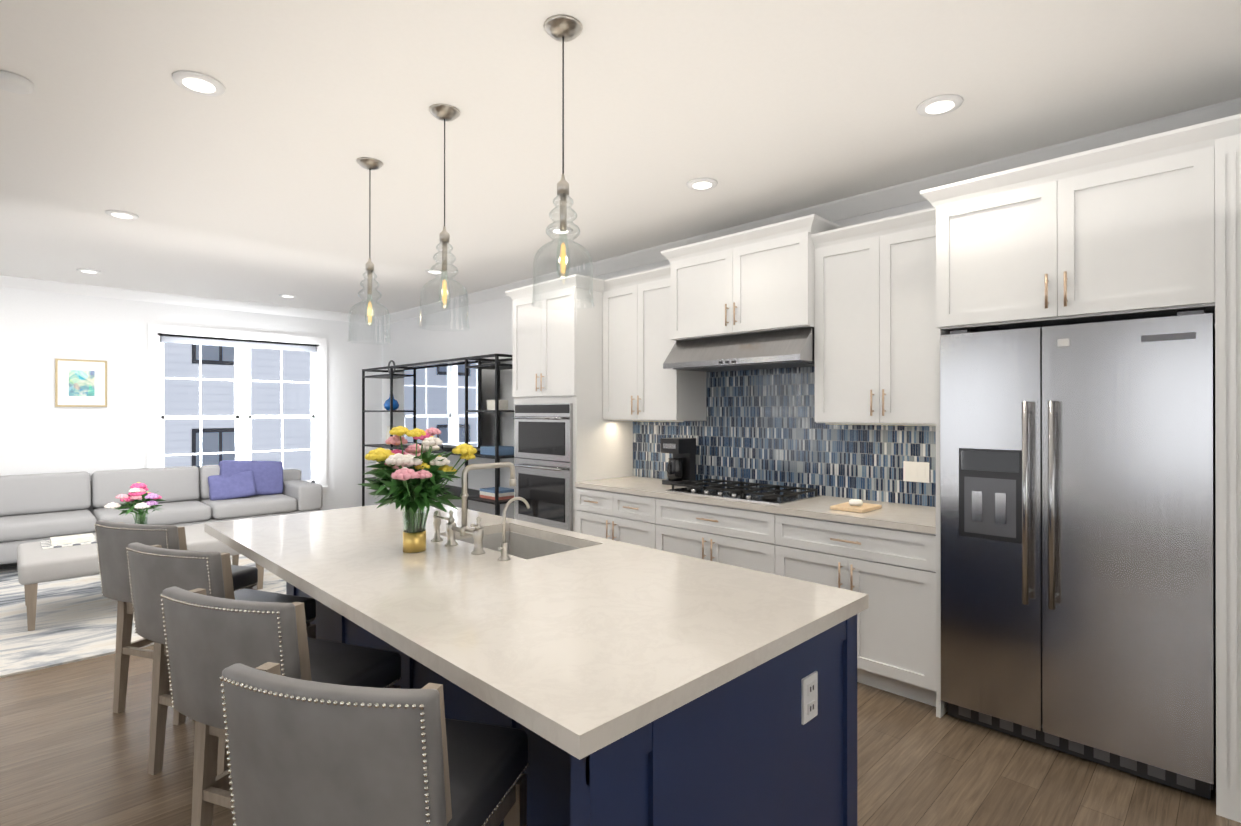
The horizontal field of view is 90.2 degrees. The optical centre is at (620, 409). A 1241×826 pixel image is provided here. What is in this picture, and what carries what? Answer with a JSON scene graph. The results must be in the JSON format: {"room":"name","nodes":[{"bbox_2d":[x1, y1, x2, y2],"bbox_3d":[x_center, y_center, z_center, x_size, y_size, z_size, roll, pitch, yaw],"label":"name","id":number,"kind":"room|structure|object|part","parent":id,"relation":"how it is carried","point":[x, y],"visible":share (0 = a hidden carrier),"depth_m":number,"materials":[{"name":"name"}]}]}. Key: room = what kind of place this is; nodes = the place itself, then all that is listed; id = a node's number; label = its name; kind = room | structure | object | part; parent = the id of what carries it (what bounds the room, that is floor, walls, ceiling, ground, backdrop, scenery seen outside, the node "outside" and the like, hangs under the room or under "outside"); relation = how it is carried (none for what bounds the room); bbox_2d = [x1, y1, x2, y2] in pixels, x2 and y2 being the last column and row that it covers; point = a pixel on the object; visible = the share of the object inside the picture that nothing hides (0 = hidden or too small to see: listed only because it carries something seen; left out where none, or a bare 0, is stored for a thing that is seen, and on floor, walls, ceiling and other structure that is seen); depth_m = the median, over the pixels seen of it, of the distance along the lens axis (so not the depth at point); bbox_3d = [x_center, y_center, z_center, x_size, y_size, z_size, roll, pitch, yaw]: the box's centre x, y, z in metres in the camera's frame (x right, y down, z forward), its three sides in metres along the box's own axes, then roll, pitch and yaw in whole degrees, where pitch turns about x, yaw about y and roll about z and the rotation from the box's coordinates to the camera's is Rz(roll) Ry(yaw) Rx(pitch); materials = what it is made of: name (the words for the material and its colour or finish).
{"room":"kitchen","nodes":[
{"label":"kitchen","id":0,"kind":"room"},
{"bbox_2d":[0,287,381,510],"bbox_3d":[-5.879,0.072,6.087,7.130,2.700,0.150,0,0,-45],"label":"wall","id":1,"kind":"structure","parent":0,"point":[40,333],"depth_m":6.51,"materials":[{"name":"paint"}]},
{"bbox_2d":[55,359,106,406],"bbox_3d":[-5.512,-0.272,6.322,0.400,0.482,0.031,0,0,-45],"label":"picture frame","id":2,"kind":"object","parent":1,"relation":"attached to","point":[80,383],"visible":0.95,"depth_m":6.30,"materials":[{"name":"gold metal"}]},
{"bbox_2d":[0,275,375,323],"bbox_3d":[-5.803,-1.228,5.999,6.930,0.100,0.085,0,0,-45],"label":"crown molding","id":3,"kind":"structure","parent":1,"relation":"attached to","point":[5,281],"depth_m":6.80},
{"bbox_2d":[147,324,328,494],"bbox_3d":[-4.505,0.081,7.392,1.900,2.030,0.165,0,0,-45],"label":"window","id":4,"kind":"structure","parent":1,"relation":"in","point":[242,344],"depth_m":7.38,"materials":[{"name":"white wood"}]},
{"bbox_2d":[0,645,1240,825],"bbox_3d":[-1.897,1.453,2.076,7.430,0.080,11.450,0,0,-45],"label":"floor","id":5,"kind":"structure","parent":0,"point":[74,749],"depth_m":2.42,"materials":[{"name":"brown wood"}]},
{"bbox_2d":[0,554,285,677],"bbox_3d":[-4.257,1.414,4.855,4.100,0.012,3.640,0,0,-45],"label":"rug","id":6,"kind":"object","parent":5,"relation":"on","point":[76,620],"visible":0.33,"depth_m":4.09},
{"bbox_2d":[17,482,263,630],"bbox_3d":[-3.580,0.988,4.686,1.420,0.836,0.925,0,0,-45],"label":"ottoman","id":7,"kind":"object","parent":6,"relation":"on","point":[62,557],"visible":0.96,"depth_m":4.30,"materials":[{"name":"fabric"}]},
{"bbox_2d":[40,533,97,548],"bbox_3d":[-3.947,0.941,4.516,0.420,0.044,0.300,0,0,-45],"label":"tray","id":8,"kind":"object","parent":7,"relation":"on","point":[80,539],"depth_m":4.41,"materials":[{"name":"white"}]},
{"bbox_2d":[0,460,321,564],"bbox_3d":[-5.144,0.984,5.976,4.020,0.850,0.900,0,0,-45],"label":"sofa","id":9,"kind":"object","parent":6,"relation":"on","point":[39,507],"visible":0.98,"depth_m":6.23,"materials":[{"name":"fabric"}]},
{"bbox_2d":[208,460,283,499],"bbox_3d":[-4.210,0.776,6.982,0.757,0.431,0.308,0,0,-45],"label":"pillows","id":10,"kind":"object","parent":9,"relation":"on","point":[230,479],"depth_m":6.91,"materials":[{"name":"purple fabric"}]},
{"bbox_2d":[94,520,257,725],"bbox_3d":[-2.132,0.963,2.982,0.464,0.905,0.518,0,0,17],"label":"stool","id":11,"kind":"object","parent":5,"relation":"on","point":[114,539],"visible":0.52,"depth_m":2.81,"materials":[{"name":"grey leather"}]},
{"bbox_3d":[-2.186,0.690,2.808,0.278,0.360,0.437,0,0,-45],"label":"backrest","id":12,"kind":"part","parent":11,"relation":"part of","materials":[{"name":"grey leather"}]},
{"bbox_2d":[126,542,315,791],"bbox_3d":[-1.587,0.962,2.475,0.464,0.905,0.518,0,0,21],"label":"stool","id":13,"kind":"object","parent":5,"relation":"on","point":[154,571],"visible":0.42,"depth_m":2.29,"materials":[{"name":"grey leather"}]},
{"bbox_3d":[-1.653,0.689,2.305,0.252,0.360,0.446,0,0,-45],"label":"backrest","id":14,"kind":"part","parent":13,"relation":"part of","materials":[{"name":"grey leather"}]},
{"bbox_2d":[160,586,401,825],"bbox_3d":[-1.012,0.960,1.880,0.464,0.905,0.518,0,0,20],"label":"stool","id":15,"kind":"object","parent":5,"relation":"on","point":[209,639],"visible":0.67,"depth_m":1.69,"materials":[{"name":"grey leather"}]},
{"bbox_3d":[-1.076,0.688,1.710,0.258,0.360,0.444,0,0,-45],"label":"backrest","id":16,"kind":"part","parent":15,"relation":"part of","materials":[{"name":"grey leather"}]},
{"bbox_2d":[220,662,529,825],"bbox_3d":[-0.505,0.959,1.361,0.464,0.905,0.518,0,0,15],"label":"stool","id":17,"kind":"object","parent":5,"relation":"on","point":[300,752],"visible":1,"depth_m":1.14,"materials":[{"name":"grey leather"}]},
{"bbox_2d":[362,354,513,515],"bbox_3d":[-2.107,0.396,7.022,0.400,2.058,3.085,0,0,-45],"label":"shelf unit","id":18,"kind":"object","parent":5,"relation":"on","point":[445,399],"visible":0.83,"depth_m":6.67,"materials":[{"name":"black metal"}]},
{"bbox_2d":[222,542,868,825],"bbox_3d":[-0.610,0.996,2.392,1.090,0.835,2.680,0,0,-45],"label":"kitchen island","id":19,"kind":"object","parent":5,"relation":"on","point":[776,745],"depth_m":1.50,"materials":[{"name":"blue wood"}]},
{"bbox_2d":[204,508,787,761],"bbox_3d":[-0.791,0.558,2.214,0.660,0.040,2.717,0,0,-45],"label":"island countertop","id":20,"kind":"structure","parent":19,"relation":"on","point":[582,663],"depth_m":1.55,"materials":[{"name":"beige stone"}]},
{"bbox_2d":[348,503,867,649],"bbox_3d":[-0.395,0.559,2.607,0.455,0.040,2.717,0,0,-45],"label":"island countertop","id":21,"kind":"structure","parent":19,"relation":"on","point":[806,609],"depth_m":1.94,"materials":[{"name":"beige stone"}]},
{"bbox_2d":[358,426,476,552],"bbox_3d":[-0.789,0.299,2.395,0.422,0.478,0.440,0,0,-45],"label":"flowers","id":22,"kind":"object","parent":21,"relation":"on","point":[411,477],"visible":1,"depth_m":2.32,"materials":[{"name":"multicoloured plant"}]},
{"bbox_2d":[460,526,579,557],"bbox_3d":[-0.435,0.679,2.593,0.392,0.223,0.672,0,0,-45],"label":"sink","id":23,"kind":"object","parent":21,"relation":"in","point":[527,545],"depth_m":2.83,"materials":[{"name":"silver metal"}]},
{"bbox_2d":[509,274,636,531],"bbox_3d":[-0.411,0.204,5.176,0.649,2.432,0.810,0,0,-45],"label":"tall cabinet","id":24,"kind":"object","parent":5,"relation":"on","point":[561,440],"depth_m":4.86,"materials":[{"name":"wood"}]},
{"bbox_2d":[577,486,644,546],"bbox_3d":[0.189,0.999,4.586,0.626,0.840,0.866,0,0,-45],"label":"base cabinet","id":25,"kind":"object","parent":5,"relation":"on","point":[617,515],"depth_m":4.39,"materials":[{"name":"wood"}]},
{"bbox_2d":[645,486,800,570],"bbox_3d":[0.771,0.998,4.001,0.626,0.840,1.012,0,0,-45],"label":"base cabinet","id":26,"kind":"object","parent":5,"relation":"on","point":[712,531],"depth_m":3.80,"materials":[{"name":"wood"}]},
{"bbox_2d":[577,474,940,529],"bbox_3d":[0.781,0.560,3.984,0.637,0.035,2.556,0,0,-45],"label":"countertop","id":27,"kind":"structure","parent":26,"relation":"on","point":[891,513],"depth_m":3.62,"materials":[{"name":"beige stone"}]},
{"bbox_2d":[661,438,695,484],"bbox_3d":[0.414,0.375,4.508,0.226,0.335,0.170,0,0,-45],"label":"coffee maker","id":28,"kind":"object","parent":27,"relation":"on","point":[681,465],"visible":0.96,"depth_m":4.47,"materials":[{"name":"black plastic"}]},
{"bbox_2d":[830,499,881,512],"bbox_3d":[1.288,0.513,3.378,0.240,0.054,0.185,0,0,-45],"label":"cutting board","id":29,"kind":"object","parent":27,"relation":"on","point":[856,505],"visible":1,"depth_m":3.33,"materials":[{"name":"brown wood"}]},
{"bbox_2d":[761,510,947,717],"bbox_3d":[1.366,0.996,3.402,0.626,0.840,0.906,0,0,-45],"label":"base cabinet","id":30,"kind":"object","parent":5,"relation":"on","point":[899,567],"depth_m":3.05,"materials":[{"name":"wood"}]},
{"bbox_2d":[940,310,1215,798],"bbox_3d":[1.977,0.521,2.698,0.714,1.763,0.895,0,0,-45],"label":"fridge","id":31,"kind":"object","parent":5,"relation":"on","point":[1078,538],"visible":0.98,"depth_m":2.43,"materials":[{"name":"metal"}]},
{"bbox_2d":[0,0,1240,316],"bbox_3d":[-1.897,-1.337,2.082,7.430,0.100,11.450,0,0,-45],"label":"ceiling","id":32,"kind":"structure","parent":0,"point":[252,184],"depth_m":2.72,"materials":[{"name":"paint"}]},
{"bbox_2d":[0,70,33,93],"bbox_3d":[-2.366,-1.268,2.398,0.130,0.034,0.128,0,0,-45],"label":"smoke detector","id":33,"kind":"object","parent":32,"relation":"attached to","point":[13,83],"visible":1,"depth_m":2.38,"materials":[{"name":"white plastic"}]},
{"bbox_2d":[76,268,100,273],"bbox_3d":[-4.876,-1.271,5.670,0.174,0.012,0.174,0,0,36],"label":"recessed light","id":34,"kind":"object","parent":32,"relation":"in","point":[92,271],"depth_m":5.65,"materials":[{"name":"white plastic"}]},
{"bbox_2d":[105,210,138,219],"bbox_3d":[-3.262,-1.275,4.045,0.174,0.012,0.174,0,0,36],"label":"recessed light","id":35,"kind":"object","parent":32,"relation":"in","point":[114,213],"depth_m":4.02,"materials":[{"name":"white plastic"}]},
{"bbox_2d":[172,71,225,95],"bbox_3d":[-1.655,-1.279,2.428,0.174,0.012,0.174,0,0,36],"label":"recessed light","id":36,"kind":"object","parent":32,"relation":"in","point":[207,85],"depth_m":2.41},
{"bbox_2d":[246,301,277,305],"bbox_3d":[-4.284,-1.266,7.386,0.320,0.015,0.120,0,0,-45],"label":"ceiling vent","id":37,"kind":"object","parent":32,"relation":"in","point":[259,303],"visible":1,"depth_m":7.36,"materials":[{"name":"white metal"}]},
{"bbox_2d":[279,294,296,297],"bbox_3d":[-3.713,-1.268,6.896,0.174,0.012,0.174,0,0,18],"label":"recessed light","id":38,"kind":"object","parent":32,"relation":"in","point":[281,295],"depth_m":6.88,"materials":[{"name":"white plastic"}]},
{"bbox_2d":[348,157,390,343],"bbox_3d":[-1.299,-0.816,3.203,0.212,0.934,0.212,0,0,-45],"label":"pendant light","id":39,"kind":"object","parent":32,"relation":"hanging from","point":[368,163],"visible":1,"depth_m":3.20,"materials":[{"name":"clear glass"}]},
{"bbox_3d":[-1.299,-0.539,3.203,0.212,0.380,0.212,0,0,-45],"label":"glass","id":40,"kind":"part","parent":39,"relation":"part of","materials":[{"name":"clear glass"}]},
{"bbox_3d":[-1.299,-0.517,3.203,0.048,0.165,0.048,0,0,-45],"label":"bulb","id":41,"kind":"part","parent":39,"relation":"part of","materials":[{"name":"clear glass"}]},
{"bbox_2d":[425,269,443,273],"bbox_3d":[-1.708,-1.271,5.688,0.174,0.012,0.174,0,0,36],"label":"recessed light","id":42,"kind":"object","parent":32,"relation":"in","point":[427,270],"depth_m":5.65,"materials":[{"name":"white plastic"}]},
{"bbox_2d":[419,104,469,331],"bbox_3d":[-0.756,-0.817,2.657,0.212,0.934,0.212,0,0,-45],"label":"pendant light","id":43,"kind":"object","parent":32,"relation":"hanging from","point":[445,112],"visible":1,"depth_m":2.65,"materials":[{"name":"clear glass"}]},
{"bbox_3d":[-0.756,-0.540,2.657,0.212,0.380,0.212,0,0,-45],"label":"glass","id":44,"kind":"part","parent":43,"relation":"part of","materials":[{"name":"clear glass"}]},
{"bbox_3d":[-0.756,-0.518,2.656,0.048,0.165,0.048,0,0,-45],"label":"bulb","id":45,"kind":"part","parent":43,"relation":"part of","materials":[{"name":"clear glass"}]},
{"bbox_2d":[548,226,572,234],"bbox_3d":[-0.426,-1.274,4.397,0.174,0.012,0.174,0,0,36],"label":"recessed light","id":46,"kind":"object","parent":32,"relation":"in","point":[555,229],"depth_m":4.38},
{"bbox_2d":[531,15,594,309],"bbox_3d":[-0.193,-0.819,2.076,0.212,0.934,0.212,0,0,-45],"label":"pendant light","id":47,"kind":"object","parent":32,"relation":"hanging from","point":[563,28],"visible":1,"depth_m":2.07,"materials":[{"name":"clear glass"}]},
{"bbox_3d":[-0.193,-0.542,2.075,0.212,0.380,0.212,0,0,-45],"label":"glass","id":48,"kind":"part","parent":47,"relation":"part of","materials":[{"name":"clear glass"}]},
{"bbox_3d":[-0.193,-0.519,2.075,0.048,0.165,0.048,0,0,-45],"label":"bulb","id":49,"kind":"part","parent":47,"relation":"part of","materials":[{"name":"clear glass"}]},
{"bbox_2d":[687,178,717,190],"bbox_3d":[0.462,-1.276,3.503,0.174,0.012,0.174,0,0,36],"label":"recessed light","id":50,"kind":"object","parent":32,"relation":"in","point":[700,184],"depth_m":3.48,"materials":[{"name":"white plastic"}]},
{"bbox_2d":[916,94,962,115],"bbox_3d":[1.343,-1.278,2.602,0.174,0.012,0.174,0,0,18],"label":"recessed light","id":51,"kind":"object","parent":32,"relation":"in","point":[939,105],"depth_m":2.58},
{"bbox_2d":[382,200,1214,518],"bbox_3d":[0.685,0.069,4.645,0.150,2.700,11.450,0,0,-45],"label":"wall","id":52,"kind":"structure","parent":0,"point":[488,330],"depth_m":6.82,"materials":[{"name":"paint"}]},
{"bbox_2d":[601,267,708,421],"bbox_3d":[0.250,-0.467,4.726,0.347,1.092,0.758,0,0,-45],"label":"upper cabinet","id":53,"kind":"object","parent":52,"relation":"attached to","point":[634,386],"depth_m":4.59,"materials":[{"name":"wood"}]},
{"bbox_2d":[661,214,832,373],"bbox_3d":[0.830,-0.693,4.036,0.497,0.822,1.040,0,0,-45],"label":"upper cabinet","id":54,"kind":"object","parent":52,"relation":"attached to","point":[742,302],"depth_m":3.87,"materials":[{"name":"wood"}]},
{"bbox_2d":[663,327,813,371],"bbox_3d":[0.831,-0.378,4.036,0.498,0.204,1.030,0,0,-45],"label":"range hood","id":55,"kind":"object","parent":54,"relation":"in","point":[760,349],"depth_m":3.88,"materials":[{"name":"silver metal"}]},
{"bbox_2d":[376,97,1240,324],"bbox_3d":[-0.361,-1.229,5.535,0.085,0.100,8.416,0,0,-45],"label":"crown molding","id":56,"kind":"structure","parent":52,"relation":"attached to","point":[876,201],"depth_m":3.61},
{"bbox_2d":[809,209,944,425],"bbox_3d":[1.517,-0.470,3.451,0.347,1.092,0.758,0,0,-45],"label":"upper cabinet","id":57,"kind":"object","parent":52,"relation":"attached to","point":[878,362],"depth_m":3.34,"materials":[{"name":"wood"}]},
{"bbox_2d":[929,119,1224,334],"bbox_3d":[2.010,-0.695,2.750,0.637,0.645,0.932,0,0,-45],"label":"upper cabinet","id":58,"kind":"object","parent":52,"relation":"attached to","point":[1132,229],"depth_m":2.46,"materials":[{"name":"wood"}]},
{"label":"outside","id":59,"kind":"structure","parent":0,"visible":0},
{"bbox_2d":[164,343,310,480],"bbox_3d":[-8.430,-0.161,13.386,25.000,11.200,0.100,0,0,-45],"label":"building","id":60,"kind":"structure","parent":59,"point":[218,391],"depth_m":13.29,"materials":[{"name":"white"}]}
]}

